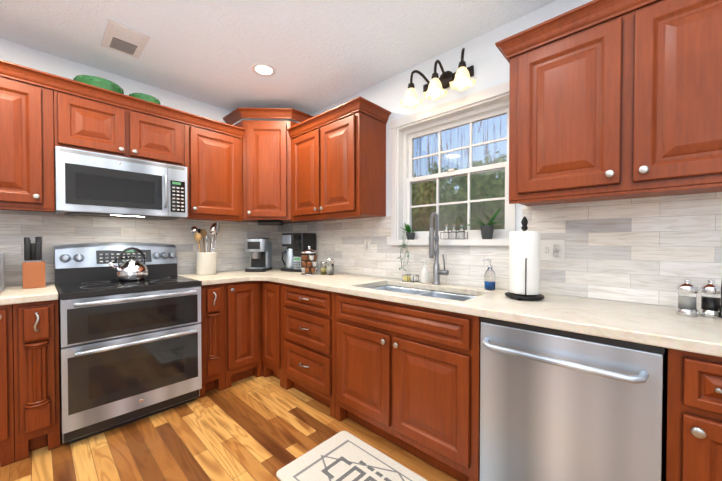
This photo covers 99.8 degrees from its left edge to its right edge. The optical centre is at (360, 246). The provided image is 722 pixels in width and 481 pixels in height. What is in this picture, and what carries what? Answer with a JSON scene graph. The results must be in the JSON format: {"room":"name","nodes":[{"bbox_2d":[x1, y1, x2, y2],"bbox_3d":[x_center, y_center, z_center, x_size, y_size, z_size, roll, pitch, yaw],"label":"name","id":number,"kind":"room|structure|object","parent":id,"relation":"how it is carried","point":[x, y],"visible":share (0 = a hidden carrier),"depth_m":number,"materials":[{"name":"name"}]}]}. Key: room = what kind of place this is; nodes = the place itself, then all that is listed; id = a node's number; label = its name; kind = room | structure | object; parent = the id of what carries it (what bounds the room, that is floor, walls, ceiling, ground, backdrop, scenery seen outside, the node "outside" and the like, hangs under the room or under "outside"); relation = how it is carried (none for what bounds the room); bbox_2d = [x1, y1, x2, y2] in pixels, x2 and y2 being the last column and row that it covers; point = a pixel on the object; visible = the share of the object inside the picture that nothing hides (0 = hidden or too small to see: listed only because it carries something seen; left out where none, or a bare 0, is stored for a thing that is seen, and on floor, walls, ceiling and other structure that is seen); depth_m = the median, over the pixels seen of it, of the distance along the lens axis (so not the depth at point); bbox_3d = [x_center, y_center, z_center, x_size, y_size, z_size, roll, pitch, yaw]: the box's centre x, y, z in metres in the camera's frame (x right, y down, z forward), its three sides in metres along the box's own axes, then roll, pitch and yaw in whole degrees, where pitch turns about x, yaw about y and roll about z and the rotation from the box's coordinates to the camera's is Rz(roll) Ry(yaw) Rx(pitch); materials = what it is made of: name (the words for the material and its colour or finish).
{"room":"kitchen","nodes":[
{"label":"kitchen","id":0,"kind":"room"},
{"bbox_2d":[0,38,277,285],"bbox_3d":[-2.688,-0.093,1.795,0.120,2.560,5.350,1,1,43],"label":"wall","id":1,"kind":"structure","parent":0,"point":[18,54],"depth_m":2.36,"materials":[{"name":"white paint"}]},
{"bbox_2d":[0,59,244,220],"bbox_3d":[-1.969,-0.660,2.189,0.377,0.865,2.180,1,1,43],"label":"upper cabinet","id":2,"kind":"object","parent":1,"relation":"attached to","point":[43,114],"visible":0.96,"depth_m":2.12,"materials":[{"name":"brown wood"}]},
{"bbox_2d":[73,75,123,93],"bbox_3d":[-1.903,-1.136,2.214,0.279,0.082,0.279,1,1,43],"label":"dish","id":3,"kind":"object","parent":2,"relation":"on","point":[100,82],"visible":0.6,"depth_m":2.12,"materials":[{"name":"green ceramic"}]},
{"bbox_2d":[54,146,187,219],"bbox_3d":[-1.800,-0.432,2.321,0.448,0.416,0.757,1,1,43],"label":"microwave","id":4,"kind":"object","parent":2,"relation":"attached to","point":[92,184],"visible":1,"depth_m":2.15,"materials":[{"name":"metal"}]},
{"bbox_2d":[129,93,160,103],"bbox_3d":[-1.694,-1.127,2.384,0.205,0.060,0.205,1,1,43],"label":"dish","id":5,"kind":"object","parent":2,"relation":"on","point":[146,97],"visible":0.42,"depth_m":2.31,"materials":[{"name":"green ceramic"}]},
{"bbox_2d":[0,210,282,285],"bbox_3d":[-2.012,0.008,2.425,0.008,0.507,3.192,1,1,43],"label":"backsplash","id":6,"kind":"structure","parent":1,"relation":"attached to","point":[51,229],"depth_m":2.50,"materials":[{"name":"tile"}]},
{"bbox_2d":[0,364,458,480],"bbox_3d":[-0.787,1.263,-0.048,5.440,0.100,5.470,1,1,43],"label":"floor","id":7,"kind":"structure","parent":0,"point":[254,428],"depth_m":1.82,"materials":[{"name":"brown wood"}]},
{"bbox_2d":[0,300,59,466],"bbox_3d":[-2.289,0.754,1.643,0.682,0.871,0.916,1,1,43],"label":"base cabinet","id":8,"kind":"object","parent":7,"relation":"on","point":[29,385],"visible":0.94,"depth_m":1.69,"materials":[{"name":"brown wood"}]},
{"bbox_2d":[0,283,57,304],"bbox_3d":[-2.306,0.294,1.652,0.639,0.040,0.917,1,1,43],"label":"countertop","id":9,"kind":"structure","parent":8,"relation":"on","point":[9,295],"depth_m":1.75,"materials":[{"name":"stone"}]},
{"bbox_2d":[0,253,4,290],"bbox_3d":[-2.340,0.159,1.684,0.385,0.227,0.460,1,1,43],"label":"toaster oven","id":10,"kind":"object","parent":9,"relation":"on","point":[2,271],"visible":1,"depth_m":1.84,"materials":[{"name":"silver plastic"}]},
{"bbox_2d":[22,237,45,288],"bbox_3d":[-2.139,0.103,1.989,0.110,0.331,0.100,1,1,43],"label":"knife block","id":11,"kind":"object","parent":9,"relation":"on","point":[33,272],"visible":1,"depth_m":1.96,"materials":[{"name":"brown wood"}]},
{"bbox_2d":[54,242,201,444],"bbox_3d":[-1.683,0.577,2.224,0.734,1.210,0.757,1,1,43],"label":"range","id":12,"kind":"object","parent":7,"relation":"on","point":[129,351],"visible":0.94,"depth_m":2.02,"materials":[{"name":"metal"}]},
{"bbox_2d":[108,247,148,280],"bbox_3d":[-1.761,0.132,2.306,0.216,0.249,0.257,1,1,43],"label":"kettle","id":13,"kind":"object","parent":12,"relation":"on","point":[131,269],"visible":1,"depth_m":2.25,"materials":[{"name":"silver metal"}]},
{"bbox_2d":[198,281,262,397],"bbox_3d":[-1.062,0.736,2.954,0.682,0.871,1.144,1,1,43],"label":"base cabinet","id":14,"kind":"object","parent":7,"relation":"on","point":[231,332],"visible":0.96,"depth_m":2.52,"materials":[{"name":"brown wood"}]},
{"bbox_2d":[177,271,263,285],"bbox_3d":[-1.267,0.280,2.684,0.745,0.040,0.478,1,1,43],"label":"countertop","id":15,"kind":"structure","parent":14,"relation":"on","point":[222,277],"depth_m":2.62,"materials":[{"name":"stone"}]},
{"bbox_2d":[191,221,219,274],"bbox_3d":[-1.412,0.017,2.779,0.230,0.482,0.251,1,1,43],"label":"utensil crock","id":16,"kind":"object","parent":15,"relation":"on","point":[206,262],"visible":1,"depth_m":2.72,"materials":[{"name":"white ceramic"}]},
{"bbox_2d":[262,281,334,417],"bbox_3d":[-0.344,0.741,2.616,0.973,0.871,0.659,1,1,43],"label":"drawers","id":17,"kind":"object","parent":7,"relation":"on","point":[298,337],"visible":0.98,"depth_m":2.33,"materials":[{"name":"brown wood"}]},
{"bbox_2d":[276,431,426,480],"bbox_3d":[0.062,1.186,1.444,0.940,0.011,0.500,1,1,43],"label":"rug","id":18,"kind":"object","parent":7,"relation":"on","point":[343,456],"visible":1,"depth_m":1.63,"materials":[{"name":"beige fabric"}]},
{"bbox_2d":[335,285,480,480],"bbox_3d":[0.375,0.750,1.947,0.988,0.871,0.654,1,1,43],"label":"base cabinet","id":19,"kind":"object","parent":7,"relation":"on","point":[407,377],"visible":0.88,"depth_m":1.63,"materials":[{"name":"brown wood"}]},
{"bbox_2d":[480,317,664,480],"bbox_3d":[0.944,0.757,1.382,0.592,0.872,0.686,1,1,43],"label":"dishwasher","id":20,"kind":"object","parent":7,"relation":"on","point":[558,405],"visible":0.98,"depth_m":1.15,"materials":[{"name":"silver metal"}]},
{"bbox_2d":[234,267,721,356],"bbox_3d":[0.422,0.291,1.888,4.298,0.040,0.668,1,1,43],"label":"countertop","id":21,"kind":"structure","parent":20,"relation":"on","point":[659,326],"depth_m":1.34,"materials":[{"name":"stone"}]},
{"bbox_2d":[245,238,271,271],"bbox_3d":[-1.052,0.085,3.135,0.200,0.335,0.294,0,1,1],"label":"brewer","id":22,"kind":"object","parent":21,"relation":"on","point":[259,250],"visible":1,"depth_m":3.04,"materials":[{"name":"silver plastic"}]},
{"bbox_2d":[281,233,315,271],"bbox_3d":[-0.653,0.061,3.119,0.300,0.385,0.259,1,1,33],"label":"coffee maker","id":23,"kind":"object","parent":21,"relation":"on","point":[297,243],"visible":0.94,"depth_m":3.04,"materials":[{"name":"black plastic"}]},
{"bbox_2d":[301,246,317,274],"bbox_3d":[-0.471,0.127,2.770,0.156,0.262,0.156,1,1,43],"label":"pod carousel","id":24,"kind":"object","parent":21,"relation":"on","point":[307,269],"visible":1,"depth_m":2.73,"materials":[{"name":"silver metal"}]},
{"bbox_2d":[320,262,325,274],"bbox_3d":[-0.340,0.199,2.779,0.060,0.117,0.060,1,1,43],"label":"glass jar","id":25,"kind":"object","parent":21,"relation":"on","point":[323,268],"visible":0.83,"depth_m":2.75,"materials":[{"name":"yellow"}]},
{"bbox_2d":[326,258,333,274],"bbox_3d":[-0.279,0.185,2.742,0.068,0.147,0.068,1,1,43],"label":"glass jar","id":26,"kind":"object","parent":21,"relation":"on","point":[330,266],"visible":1,"depth_m":2.71,"materials":[{"name":"clear glass"}]},
{"bbox_2d":[403,274,418,281],"bbox_3d":[0.370,0.240,2.279,0.103,0.050,0.073,1,1,43],"label":"sponge caddy","id":27,"kind":"object","parent":21,"relation":"on","point":[408,277],"visible":0.98,"depth_m":2.26,"materials":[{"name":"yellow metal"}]},
{"bbox_2d":[419,260,428,282],"bbox_3d":[0.461,0.183,2.211,0.066,0.164,0.058,1,1,43],"label":"soap dispenser","id":28,"kind":"object","parent":21,"relation":"on","point":[424,275],"visible":1,"depth_m":2.19,"materials":[{"name":"white plastic"}]},
{"bbox_2d":[371,285,477,300],"bbox_3d":[0.357,0.411,1.953,0.816,0.199,0.419,1,1,43],"label":"sink","id":29,"kind":"object","parent":21,"relation":"in","point":[446,295],"visible":0.1,"depth_m":2.06,"materials":[{"name":"metal"}]},
{"bbox_2d":[428,212,448,284],"bbox_3d":[0.530,0.016,2.093,0.115,0.503,0.119,1,1,43],"label":"faucet","id":30,"kind":"object","parent":21,"relation":"on","point":[434,254],"visible":1,"depth_m":2.11,"materials":[{"name":"silver metal"}]},
{"bbox_2d":[483,259,495,289],"bbox_3d":[0.800,0.175,1.893,0.069,0.189,0.064,1,1,43],"label":"soap dispenser","id":31,"kind":"object","parent":21,"relation":"on","point":[489,279],"visible":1,"depth_m":1.87,"materials":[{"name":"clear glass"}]},
{"bbox_2d":[505,216,543,299],"bbox_3d":[0.859,0.058,1.600,0.184,0.432,0.184,1,1,43],"label":"paper towel holder","id":32,"kind":"object","parent":21,"relation":"on","point":[524,263],"visible":1,"depth_m":1.54,"materials":[{"name":"white paper"}]},
{"bbox_2d":[676,279,698,316],"bbox_3d":[1.321,0.206,1.231,0.062,0.146,0.062,1,1,43],"label":"salt grinder","id":33,"kind":"object","parent":21,"relation":"on","point":[687,290],"visible":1,"depth_m":1.21,"materials":[{"name":"clear glass"}]},
{"bbox_2d":[699,280,720,317],"bbox_3d":[1.394,0.206,1.211,0.062,0.146,0.062,1,1,43],"label":"pepper grinder","id":34,"kind":"object","parent":21,"relation":"on","point":[710,290],"visible":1,"depth_m":1.20,"materials":[{"name":"glass"}]},
{"bbox_2d":[719,282,721,317],"bbox_3d":[1.467,0.191,1.033,0.309,0.175,0.122,1,1,43],"label":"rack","id":35,"kind":"object","parent":21,"relation":"on","point":[720,316],"visible":1,"depth_m":1.16,"materials":[{"name":"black metal"}]},
{"bbox_2d":[661,348,721,480],"bbox_3d":[1.569,0.765,0.827,1.064,0.871,0.659,1,1,43],"label":"base cabinet","id":36,"kind":"object","parent":7,"relation":"on","point":[692,417],"visible":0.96,"depth_m":0.94,"materials":[{"name":"brown wood"}]},
{"bbox_2d":[0,0,556,121],"bbox_3d":[-0.787,-1.397,-0.085,5.440,0.100,5.470,1,1,43],"label":"ceiling","id":37,"kind":"structure","parent":0,"point":[317,55],"depth_m":2.02,"materials":[{"name":"white paint"}]},
{"bbox_2d":[101,18,150,58],"bbox_3d":[-1.572,-1.365,2.027,0.350,0.018,0.210,1,1,43],"label":"ceiling vent","id":38,"kind":"object","parent":37,"relation":"in","point":[124,39],"visible":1,"depth_m":2.00,"materials":[{"name":"white"}]},
{"bbox_2d":[251,63,275,76],"bbox_3d":[-0.759,-1.375,2.375,0.188,0.009,0.188,1,1,43],"label":"recessed light","id":39,"kind":"object","parent":37,"relation":"in","point":[264,69],"visible":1,"depth_m":2.37,"materials":[{"name":"white glass"}]},
{"bbox_2d":[289,0,714,306],"bbox_3d":[1.030,-0.094,1.876,5.200,2.560,0.150,1,1,43],"label":"wall","id":40,"kind":"structure","parent":0,"point":[485,58],"depth_m":2.09,"materials":[{"name":"white paint"}]},
{"bbox_2d":[223,108,315,223],"bbox_3d":[-0.903,-0.775,3.092,0.698,1.040,0.698,1,1,43],"label":"upper cabinet","id":41,"kind":"object","parent":40,"relation":"attached to","point":[266,153],"visible":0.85,"depth_m":2.89,"materials":[{"name":"brown wood"}]},
{"bbox_2d":[258,220,282,224],"bbox_3d":[-0.900,-0.233,3.030,0.220,0.040,0.140,0,1,-2],"label":"under-cabinet radio","id":42,"kind":"object","parent":41,"relation":"attached to","point":[270,222],"visible":0.92,"depth_m":2.96,"materials":[{"name":"black plastic"}]},
{"bbox_2d":[286,96,390,220],"bbox_3d":[-0.228,-0.667,2.682,0.952,0.865,0.377,1,1,43],"label":"upper cabinet","id":43,"kind":"object","parent":40,"relation":"attached to","point":[338,162],"visible":1,"depth_m":2.46,"materials":[{"name":"brown wood"}]},
{"bbox_2d":[400,48,475,108],"bbox_3d":[0.528,-1.125,2.056,0.535,0.255,0.250,1,1,43],"label":"wall lamp","id":44,"kind":"object","parent":40,"relation":"attached to","point":[460,79],"visible":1,"depth_m":2.05,"materials":[{"name":"white glass"}]},
{"bbox_2d":[389,81,515,245],"bbox_3d":[0.655,-0.508,2.196,1.001,1.002,0.185,1,1,43],"label":"window","id":45,"kind":"structure","parent":40,"relation":"in","point":[483,105],"depth_m":2.21,"materials":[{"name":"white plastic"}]},
{"bbox_2d":[397,223,418,270],"bbox_3d":[0.368,0.004,2.357,0.163,0.373,0.153,1,1,43],"label":"trailing plant","id":46,"kind":"object","parent":45,"relation":"on","point":[410,235],"visible":1,"depth_m":2.36,"materials":[{"name":"green plant"}]},
{"bbox_2d":[441,224,467,238],"bbox_3d":[0.656,-0.102,2.146,0.177,0.107,0.060,1,1,43],"label":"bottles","id":47,"kind":"object","parent":45,"relation":"on","point":[454,232],"visible":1,"depth_m":2.13,"materials":[{"name":"clear glass"}]},
{"bbox_2d":[462,208,502,238],"bbox_3d":[0.789,-0.144,1.984,0.287,0.198,0.130,1,1,43],"label":"potted plant","id":48,"kind":"object","parent":45,"relation":"on","point":[487,230],"visible":1,"depth_m":1.95,"materials":[{"name":"green plant"}]},
{"bbox_2d":[283,192,721,308],"bbox_3d":[0.684,0.013,2.093,4.400,0.507,0.008,1,1,43],"label":"backsplash","id":49,"kind":"structure","parent":40,"relation":"attached to","point":[653,250],"depth_m":1.59,"materials":[{"name":"tile"}]},
{"bbox_2d":[364,239,369,252],"bbox_3d":[0.052,-0.003,2.668,0.070,0.116,0.014,1,1,43],"label":"outlet","id":50,"kind":"object","parent":49,"relation":"attached to","point":[366,245],"visible":1,"depth_m":2.67,"materials":[{"name":"white plastic"}]},
{"bbox_2d":[540,240,563,260],"bbox_3d":[1.073,0.024,1.710,0.116,0.116,0.018,1,1,43],"label":"outlet","id":51,"kind":"object","parent":49,"relation":"attached to","point":[551,250],"visible":0.98,"depth_m":1.71,"materials":[{"name":"white plastic"}]},
{"bbox_2d":[495,0,721,205],"bbox_3d":[1.173,-0.629,1.372,0.974,0.825,0.377,1,1,43],"label":"upper cabinet","id":52,"kind":"object","parent":40,"relation":"attached to","point":[614,99],"visible":1,"depth_m":1.27,"materials":[{"name":"brown wood"}]},
{"label":"outside","id":53,"kind":"structure","parent":0,"visible":0},
{"bbox_2d":[412,114,506,231],"bbox_3d":[3.428,-3.111,5.275,16.000,9.500,0.050,1,1,43],"label":"window glass","id":54,"kind":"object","parent":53,"point":[446,190],"depth_m":6.47,"materials":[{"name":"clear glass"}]}
]}

